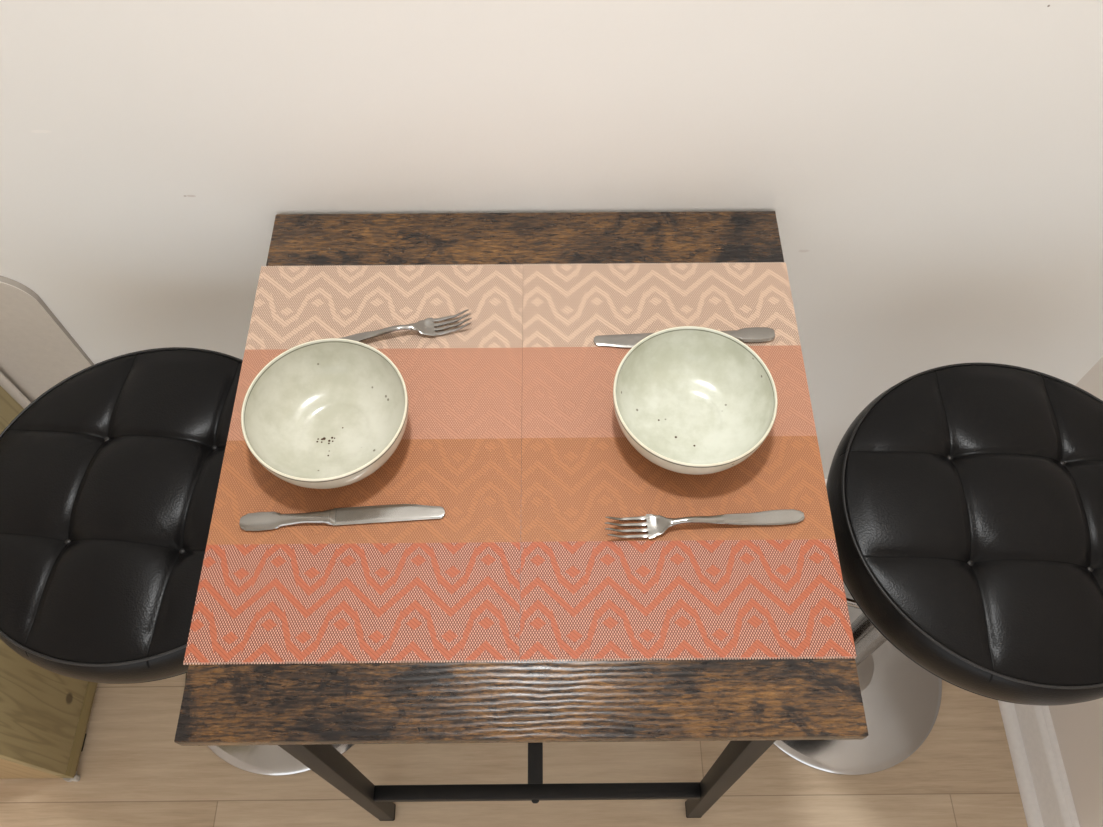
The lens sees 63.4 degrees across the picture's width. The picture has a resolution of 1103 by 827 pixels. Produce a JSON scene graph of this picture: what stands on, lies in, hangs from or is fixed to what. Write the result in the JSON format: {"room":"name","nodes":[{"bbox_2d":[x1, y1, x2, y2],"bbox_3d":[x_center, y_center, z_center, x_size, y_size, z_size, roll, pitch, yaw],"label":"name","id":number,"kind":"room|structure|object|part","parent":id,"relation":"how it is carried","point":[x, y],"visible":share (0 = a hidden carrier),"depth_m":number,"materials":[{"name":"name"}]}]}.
{"room":"dining room","nodes":[
{"label":"dining room","id":0,"kind":"room"},
{"bbox_2d":[0,673,1027,826],"bbox_3d":[-0.017,1.554,1.033,3.200,0.050,3.258,0,60,0],"label":"floor","id":1,"kind":"structure","parent":0,"point":[132,771],"depth_m":1.53,"materials":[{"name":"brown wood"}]},
{"bbox_2d":[0,276,93,402],"bbox_3d":[-0.938,0.004,1.478,0.486,0.728,0.010,0,60,0],"label":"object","id":2,"kind":"object","parent":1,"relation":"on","point":[37,352],"visible":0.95,"depth_m":1.30,"materials":[{"name":"white laminate"}]},
{"bbox_2d":[0,386,96,781],"bbox_3d":[-0.968,0.226,1.308,0.310,0.802,0.483,0,60,0],"label":"base cabinet","id":3,"kind":"object","parent":1,"relation":"on","point":[44,714],"visible":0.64,"depth_m":1.43,"materials":[{"name":"brown wood"}]},
{"bbox_3d":[-0.976,0.429,1.201,0.281,0.776,0.012,0,60,0],"label":"panel","id":4,"kind":"part","parent":3,"relation":"part of","materials":[{"name":"beige wood"}]},
{"bbox_2d":[0,347,354,775],"bbox_3d":[-0.464,0.265,1.316,0.407,0.750,0.407,4,60,2],"label":"bar stool","id":5,"kind":"object","parent":1,"relation":"on","point":[109,478],"visible":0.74,"depth_m":0.98,"materials":[{"name":"black leather"}]},
{"bbox_3d":[-0.464,0.100,1.030,0.407,0.091,0.407,4,60,2],"label":"seat","id":6,"kind":"part","parent":5,"relation":"part of","materials":[{"name":"black leather"}]},
{"bbox_2d":[174,211,868,820],"bbox_3d":[-0.028,0.230,1.284,0.600,0.840,0.603,0,60,0],"label":"dining table","id":7,"kind":"object","parent":1,"relation":"on","point":[751,704],"visible":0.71,"depth_m":0.80,"materials":[{"name":"brown wood"}]},
{"bbox_3d":[-0.268,0.469,1.153,0.044,0.816,0.025,0,60,0],"label":"leg","id":8,"kind":"part","parent":7,"relation":"part of","materials":[{"name":"black metal"}]},
{"bbox_2d":[183,264,522,664],"bbox_3d":[-0.182,0.027,0.915,0.302,0.001,0.456,0,60,0],"label":"placemat","id":9,"kind":"object","parent":7,"relation":"on","point":[446,588],"visible":0.94,"depth_m":0.88,"materials":[{"name":"fabric"}]},
{"bbox_2d":[241,338,408,488],"bbox_3d":[-0.220,0.008,0.889,0.160,0.062,0.160,0,60,0],"label":"bowl","id":10,"kind":"object","parent":9,"relation":"on","point":[329,413],"visible":1,"depth_m":0.91,"materials":[{"name":"ceramic"}]},
{"bbox_2d":[239,504,444,530],"bbox_3d":[-0.203,0.099,0.867,0.198,0.006,0.020,-3,60,-2],"label":"table knife","id":11,"kind":"object","parent":9,"relation":"on","point":[258,521],"visible":1,"depth_m":0.87,"materials":[{"name":"silver metal"}]},
{"bbox_3d":[-0.258,0.102,0.865,0.087,0.006,0.020,-3,60,-2],"label":"handle","id":12,"kind":"part","parent":11,"relation":"part of","materials":[{"name":"silver metal"}]},
{"bbox_3d":[-0.158,0.097,0.871,0.109,0.002,0.018,-4,60,-2],"label":"blade","id":13,"kind":"part","parent":11,"relation":"part of","materials":[{"name":"silver metal"}]},
{"bbox_2d":[340,309,471,341],"bbox_3d":[-0.183,-0.088,0.971,0.195,0.014,0.025,-10,61,-6],"label":"fork","id":14,"kind":"object","parent":9,"relation":"on","point":[426,326],"visible":0.77,"depth_m":0.97,"materials":[{"name":"silver metal"}]},
{"bbox_3d":[-0.215,-0.082,0.967,0.130,0.013,0.016,-10,61,-6],"label":"handle","id":15,"kind":"part","parent":14,"relation":"part of","materials":[{"name":"silver metal"}]},
{"bbox_2d":[520,262,856,661],"bbox_3d":[0.121,0.024,0.917,0.303,0.001,0.456,0,60,0],"label":"placemat","id":16,"kind":"object","parent":7,"relation":"on","point":[686,591],"visible":0.96,"depth_m":0.88,"materials":[{"name":"fabric"}]},
{"bbox_2d":[594,327,774,347],"bbox_3d":[0.145,-0.084,0.973,0.198,0.006,0.020,-3,60,-1],"label":"table knife","id":17,"kind":"object","parent":16,"relation":"on","point":[754,334],"visible":0.55,"depth_m":0.97,"materials":[{"name":"silver metal"}]},
{"bbox_3d":[0.100,-0.080,0.973,0.109,0.002,0.018,-3,60,-2],"label":"blade","id":18,"kind":"part","parent":17,"relation":"part of","materials":[{"name":"silver metal"}]},
{"bbox_3d":[0.200,-0.086,0.974,0.087,0.006,0.020,-3,60,-1],"label":"handle","id":19,"kind":"part","parent":17,"relation":"part of","materials":[{"name":"silver metal"}]},
{"bbox_2d":[613,326,777,474],"bbox_3d":[0.140,-0.005,0.897,0.160,0.062,0.160,0,60,0],"label":"bowl","id":20,"kind":"object","parent":16,"relation":"on","point":[693,400],"visible":1,"depth_m":0.91,"materials":[{"name":"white ceramic"}]},
{"bbox_2d":[605,509,804,537],"bbox_3d":[0.148,0.103,0.861,0.195,0.014,0.025,-4,60,-2],"label":"fork","id":21,"kind":"object","parent":16,"relation":"on","point":[656,525],"visible":1,"depth_m":0.86,"materials":[{"name":"silver metal"}]},
{"bbox_3d":[0.181,0.101,0.862,0.130,0.013,0.016,-4,60,-2],"label":"handle","id":22,"kind":"part","parent":21,"relation":"part of","materials":[{"name":"silver metal"}]},
{"bbox_3d":[0.224,0.465,1.155,0.057,0.816,0.025,0,60,0],"label":"leg","id":23,"kind":"part","parent":7,"relation":"part of","materials":[{"name":"black metal"}]},
{"bbox_2d":[773,363,1102,774],"bbox_3d":[0.524,0.283,1.305,0.407,0.750,0.409,3,60,1],"label":"bar stool","id":24,"kind":"object","parent":1,"relation":"on","point":[965,499],"visible":0.94,"depth_m":0.99,"materials":[{"name":"black leather"}]},
{"bbox_3d":[0.524,0.119,1.019,0.407,0.091,0.407,3,60,1],"label":"seat","id":25,"kind":"part","parent":24,"relation":"part of","materials":[{"name":"black leather"}]},
{"bbox_2d":[0,0,1102,478],"bbox_3d":[-0.031,-0.484,0.761,3.200,2.460,0.100,0,60,0],"label":"wall","id":26,"kind":"structure","parent":0,"point":[930,172],"depth_m":0.98,"materials":[{"name":"paint"}]},
{"bbox_2d":[0,371,30,408],"bbox_3d":[-0.839,0.034,1.495,0.025,0.670,0.025,0,60,0],"label":"trim","id":27,"kind":"structure","parent":26,"relation":"attached to","point":[5,383],"depth_m":1.37,"materials":[{"name":"white laminate"}]},
{"bbox_2d":[1049,357,1102,826],"bbox_3d":[0.881,0.942,-0.062,0.100,2.460,3.210,0,60,0],"label":"wall","id":28,"kind":"structure","parent":0,"point":[1078,727],"depth_m":1.40,"materials":[{"name":"paint"}]},
{"bbox_2d":[998,700,1079,826],"bbox_3d":[0.812,1.541,0.957,0.037,0.095,3.191,0,60,0],"label":"baseboard","id":29,"kind":"structure","parent":28,"relation":"attached to","point":[1042,780],"depth_m":1.50,"materials":[{"name":"white paint"}]}
]}

